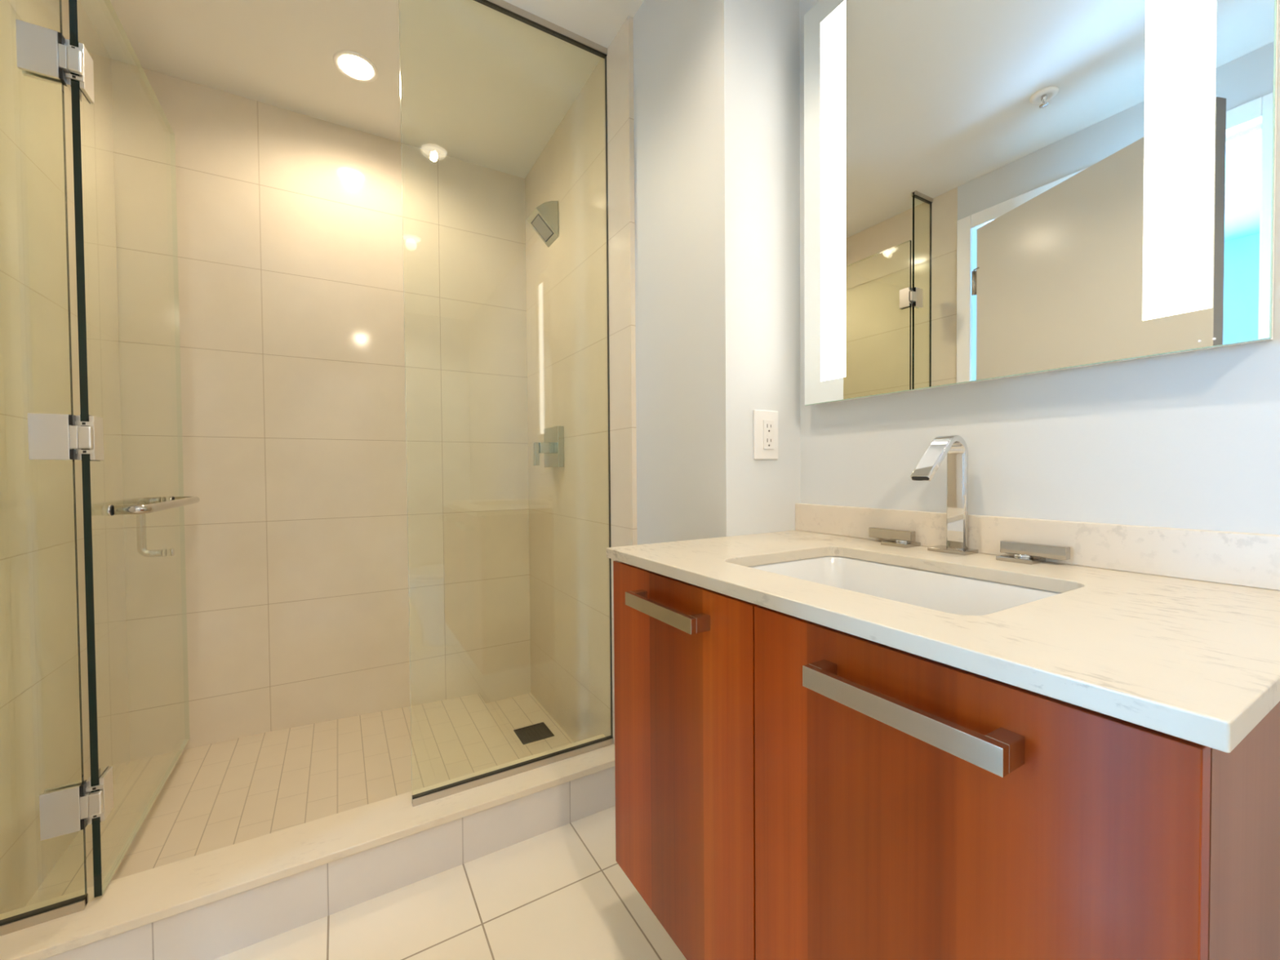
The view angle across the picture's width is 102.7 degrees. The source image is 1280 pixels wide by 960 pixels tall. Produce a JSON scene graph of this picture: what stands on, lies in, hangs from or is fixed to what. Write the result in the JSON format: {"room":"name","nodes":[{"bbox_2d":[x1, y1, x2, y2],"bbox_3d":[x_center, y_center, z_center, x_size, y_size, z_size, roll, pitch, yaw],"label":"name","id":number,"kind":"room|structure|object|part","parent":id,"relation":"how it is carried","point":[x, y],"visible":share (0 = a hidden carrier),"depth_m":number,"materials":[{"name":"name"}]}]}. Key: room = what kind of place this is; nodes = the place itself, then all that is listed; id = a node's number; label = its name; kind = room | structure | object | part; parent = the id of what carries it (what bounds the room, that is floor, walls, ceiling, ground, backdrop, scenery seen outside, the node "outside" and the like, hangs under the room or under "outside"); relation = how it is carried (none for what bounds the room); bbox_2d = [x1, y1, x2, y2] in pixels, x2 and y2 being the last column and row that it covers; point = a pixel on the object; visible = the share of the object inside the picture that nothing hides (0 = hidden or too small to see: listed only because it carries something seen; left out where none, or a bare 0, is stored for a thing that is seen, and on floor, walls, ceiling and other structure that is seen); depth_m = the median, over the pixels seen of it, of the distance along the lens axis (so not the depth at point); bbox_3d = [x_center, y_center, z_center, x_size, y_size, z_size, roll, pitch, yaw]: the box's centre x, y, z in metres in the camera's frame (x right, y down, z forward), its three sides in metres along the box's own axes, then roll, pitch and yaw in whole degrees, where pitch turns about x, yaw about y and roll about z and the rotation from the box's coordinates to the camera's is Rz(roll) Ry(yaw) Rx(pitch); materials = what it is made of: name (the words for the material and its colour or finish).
{"room":"bathroom","nodes":[
{"label":"bathroom","id":0,"kind":"room"},
{"bbox_2d":[0,0,129,914],"bbox_3d":[-1.507,-0.113,1.236,0.120,2.482,0.954,-1,1,-31],"label":"wall","id":1,"kind":"structure","parent":0,"point":[40,738],"depth_m":1.26,"materials":[{"name":"beige tile"}]},
{"bbox_2d":[0,733,614,959],"bbox_3d":[-0.673,0.882,1.320,1.369,0.020,0.160,-1,1,-31],"label":"shower curb top","id":2,"kind":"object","parent":1,"relation":"attached to","point":[135,900],"depth_m":1.19,"materials":[{"name":"stone"}]},
{"bbox_2d":[0,0,88,936],"bbox_3d":[-1.216,-0.235,1.000,0.146,2.234,0.027,-1,1,-31],"label":"shower door frame","id":3,"kind":"structure","parent":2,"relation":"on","point":[37,46],"depth_m":1.02,"materials":[{"name":"black"}]},
{"bbox_3d":[-1.183,-0.842,1.011,0.056,0.091,0.027,-1,1,-31],"label":"hinge plate","id":4,"kind":"part","parent":3,"relation":"part of","materials":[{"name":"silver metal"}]},
{"bbox_3d":[-1.177,-0.086,1.025,0.056,0.091,0.027,-1,1,-31],"label":"hinge plate","id":5,"kind":"part","parent":3,"relation":"part of","materials":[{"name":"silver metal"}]},
{"bbox_3d":[-1.171,0.669,1.040,0.056,0.091,0.027,-1,1,-31],"label":"hinge plate","id":6,"kind":"part","parent":3,"relation":"part of","materials":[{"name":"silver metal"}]},
{"bbox_3d":[-1.216,-0.234,1.000,0.145,2.227,0.010,-1,1,-31],"label":"glass","id":7,"kind":"part","parent":3,"relation":"part of","materials":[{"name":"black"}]},
{"bbox_2d":[57,0,199,897],"bbox_3d":[-1.305,-0.128,1.374,0.147,1.987,0.751,-1,1,-36],"label":"shower door","id":8,"kind":"structure","parent":3,"relation":"attached to","point":[76,73],"depth_m":1.06,"materials":[{"name":"clear glass"}]},
{"bbox_3d":[-1.464,0.141,1.533,0.064,0.179,0.021,-1,1,-31],"label":"pull handle","id":9,"kind":"part","parent":8,"relation":"part of","materials":[{"name":"silver metal"}]},
{"bbox_2d":[399,0,613,806],"bbox_3d":[-0.360,-0.251,1.505,0.603,2.234,0.022,-1,1,-31],"label":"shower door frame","id":10,"kind":"structure","parent":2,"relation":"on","point":[504,7],"depth_m":1.54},
{"bbox_2d":[43,766,615,959],"bbox_3d":[-0.674,0.956,1.323,1.369,0.128,0.150,-1,1,-31],"label":"shower curb tiles","id":11,"kind":"structure","parent":1,"relation":"attached to","point":[221,927],"depth_m":1.22,"materials":[{"name":"tile"}]},
{"bbox_2d":[26,693,520,906],"bbox_3d":[-1.007,1.022,1.658,1.134,0.190,0.764,-1,1,-31],"label":"shower floor","id":12,"kind":"structure","parent":0,"point":[215,796],"depth_m":1.61,"materials":[{"name":"tile"}]},
{"bbox_2d":[111,58,530,760],"bbox_3d":[-1.001,-0.134,2.158,1.929,2.482,0.120,-1,1,-31],"label":"wall","id":13,"kind":"structure","parent":0,"point":[292,260],"depth_m":1.94,"materials":[{"name":"beige tile"}]},
{"bbox_2d":[79,0,644,178],"bbox_3d":[0.045,-1.409,0.342,1.929,0.120,4.279,-1,1,-31],"label":"ceiling","id":14,"kind":"structure","parent":0,"point":[481,85],"depth_m":1.66,"materials":[{"name":"white paint"}]},
{"bbox_2d":[333,50,378,82],"bbox_3d":[-0.939,-1.364,1.693,0.132,0.005,0.132,-1,1,-31],"label":"recessed light","id":15,"kind":"object","parent":14,"relation":"in","point":[353,65],"visible":1,"depth_m":1.69,"materials":[{"name":"white"}]},
{"bbox_2d":[213,805,686,959],"bbox_3d":[0.321,1.088,-0.045,1.929,0.100,3.270,-1,1,-31],"label":"floor","id":16,"kind":"structure","parent":0,"point":[561,893],"depth_m":1.19,"materials":[{"name":"beige tile"}]},
{"bbox_2d":[485,693,573,758],"bbox_3d":[-0.418,1.054,2.006,0.238,0.103,0.764,-1,1,-31],"label":"floor","id":17,"kind":"structure","parent":0,"point":[512,713],"depth_m":2.12,"materials":[{"name":"tile"}]},
{"bbox_2d":[513,721,554,744],"bbox_3d":[-0.421,1.001,2.026,0.125,0.002,0.125,-1,1,-31],"label":"floor drain","id":18,"kind":"object","parent":17,"relation":"on","point":[532,733],"visible":1,"depth_m":2.02,"materials":[{"name":"brown metal"}]},
{"bbox_2d":[524,15,637,745],"bbox_3d":[-0.082,-0.140,2.065,0.440,2.482,0.974,-1,1,-31],"label":"wall","id":19,"kind":"structure","parent":0,"point":[566,313],"depth_m":1.84,"materials":[{"name":"beige tile"}]},
{"bbox_2d":[526,200,558,247],"bbox_3d":[-0.387,-1.023,2.030,0.091,0.139,0.114,-1,1,-31],"label":"shower spray","id":20,"kind":"object","parent":19,"relation":"attached to","point":[544,220],"visible":1,"depth_m":2.00,"materials":[{"name":"silver metal"}]},
{"bbox_3d":[-0.388,-0.998,2.030,0.059,0.058,0.077,-1,1,-31],"label":"spray plate","id":21,"kind":"part","parent":20,"relation":"part of","materials":[{"name":"grey metal"}]},
{"bbox_2d":[533,426,564,467],"bbox_3d":[-0.378,-0.130,2.037,0.098,0.159,0.160,-1,1,-31],"label":"shower valve","id":22,"kind":"object","parent":19,"relation":"attached to","point":[552,447],"visible":1,"depth_m":2.00,"materials":[{"name":"grey metal"}]},
{"bbox_3d":[-0.406,-0.102,2.007,0.018,0.090,0.022,-1,1,-31],"label":"lever","id":23,"kind":"part","parent":22,"relation":"part of","materials":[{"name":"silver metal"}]},
{"bbox_3d":[-0.375,-0.127,2.025,0.055,0.042,0.042,-1,1,-31],"label":"stem","id":24,"kind":"part","parent":22,"relation":"part of","materials":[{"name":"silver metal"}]},
{"bbox_2d":[633,0,800,545],"bbox_3d":[0.276,-0.181,1.471,0.424,2.382,0.413,-1,1,-31],"label":"wall","id":25,"kind":"structure","parent":0,"point":[717,82],"depth_m":1.27,"materials":[{"name":"white paint"}]},
{"bbox_2d":[753,409,777,459],"bbox_3d":[0.308,-0.110,1.245,0.078,0.119,0.009,-1,1,-31],"label":"power outlet","id":26,"kind":"object","parent":25,"relation":"attached to","point":[765,422],"visible":1,"depth_m":1.24,"materials":[{"name":"white plastic"}]},
{"bbox_2d":[763,419,773,449],"bbox_3d":[0.313,-0.110,1.245,0.034,0.071,0.003,-1,1,-31],"label":"receptacle","id":27,"kind":"object","parent":26,"relation":"attached to","point":[768,424],"depth_m":1.24,"materials":[{"name":"white plastic"}]},
{"bbox_2d":[799,0,1279,534],"bbox_3d":[1.166,-0.164,0.205,0.178,2.382,2.672,-1,1,-31],"label":"wall","id":28,"kind":"structure","parent":0,"point":[1187,440],"depth_m":0.80,"materials":[{"name":"white paint"}]},
{"bbox_2d":[613,560,1279,959],"bbox_3d":[0.375,0.470,0.820,0.578,0.626,0.823,-1,1,-31],"label":"vanity cabinet","id":29,"kind":"object","parent":28,"relation":"attached to","point":[788,787],"visible":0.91,"depth_m":0.51,"materials":[{"name":"brown wood"}]},
{"bbox_3d":[0.040,0.214,0.846,0.036,0.023,0.200,-1,1,-31],"label":"handle","id":30,"kind":"part","parent":29,"relation":"part of","materials":[{"name":"silver metal"}]},
{"bbox_3d":[0.059,0.475,0.875,0.018,0.618,0.406,-1,1,-31],"label":"door","id":31,"kind":"part","parent":29,"relation":"part of","materials":[{"name":"brown wood"}]},
{"bbox_3d":[0.247,0.219,0.494,0.036,0.023,0.200,-1,1,-31],"label":"handle","id":32,"kind":"part","parent":29,"relation":"part of","materials":[{"name":"silver metal"}]},
{"bbox_2d":[606,529,1279,752],"bbox_3d":[0.385,0.147,0.813,0.558,0.020,0.838,-1,1,-31],"label":"countertop","id":33,"kind":"structure","parent":29,"relation":"on","point":[1196,661],"depth_m":0.51,"materials":[{"name":"beige stone"}]},
{"bbox_2d":[747,555,1062,615],"bbox_3d":[0.369,0.232,0.784,0.348,0.148,0.460,-1,1,-31],"label":"undermount sink","id":34,"kind":"object","parent":33,"relation":"in","point":[941,592],"visible":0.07,"depth_m":0.89,"materials":[{"name":"white ceramic"}]},
{"bbox_2d":[869,435,1070,564],"bbox_3d":[0.541,0.026,0.925,0.129,0.215,0.345,-1,1,-31],"label":"faucet","id":35,"kind":"object","parent":33,"relation":"on","point":[954,446],"visible":1,"depth_m":0.94,"materials":[{"name":"silver metal"}]},
{"bbox_3d":[0.521,0.112,1.060,0.016,0.020,0.094,-1,1,-31],"label":"lever","id":36,"kind":"part","parent":35,"relation":"part of","materials":[{"name":"silver metal"}]},
{"bbox_3d":[0.525,0.128,1.033,0.050,0.007,0.054,-1,1,-31],"label":"handle","id":37,"kind":"part","parent":35,"relation":"part of","materials":[{"name":"silver metal"}]},
{"bbox_3d":[0.533,0.124,1.037,0.028,0.004,0.028,-1,1,-31],"label":"stem","id":38,"kind":"part","parent":35,"relation":"part of","materials":[{"name":"silver metal"}]},
{"bbox_3d":[0.541,0.024,0.924,0.128,0.209,0.035,-1,1,-31],"label":"spout","id":39,"kind":"part","parent":35,"relation":"part of","materials":[{"name":"silver metal"}]},
{"bbox_3d":[0.578,0.130,0.948,0.045,0.007,0.068,-1,1,-31],"label":"plate","id":40,"kind":"part","parent":35,"relation":"part of","materials":[{"name":"silver metal"}]},
{"bbox_3d":[0.633,0.131,0.851,0.050,0.007,0.052,-1,1,-31],"label":"handle","id":41,"kind":"part","parent":35,"relation":"part of","materials":[{"name":"silver metal"}]},
{"bbox_3d":[0.640,0.126,0.856,0.028,0.004,0.028,-1,1,-31],"label":"stem","id":42,"kind":"part","parent":35,"relation":"part of","materials":[{"name":"silver metal"}]},
{"bbox_3d":[0.648,0.115,0.843,0.016,0.020,0.093,-1,1,-31],"label":"lever","id":43,"kind":"part","parent":35,"relation":"part of","materials":[{"name":"silver metal"}]},
{"bbox_3d":[0.269,0.480,0.519,0.018,0.618,0.414,-1,1,-31],"label":"door","id":44,"kind":"part","parent":29,"relation":"part of","materials":[{"name":"brown wood"}]},
{"bbox_2d":[795,502,1279,591],"bbox_3d":[0.617,0.099,0.949,0.020,0.068,0.838,-1,1,-31],"label":"backsplash","id":45,"kind":"structure","parent":28,"relation":"attached to","point":[1228,557],"depth_m":0.78,"materials":[{"name":"beige stone"}]},
{"bbox_2d":[804,0,1278,405],"bbox_3d":[0.598,-0.645,0.938,0.039,0.936,0.726,-1,1,-31],"label":"mirror","id":46,"kind":"object","parent":28,"relation":"attached to","point":[993,189],"visible":1,"depth_m":0.84,"materials":[{"name":"white mirror"}]}
]}

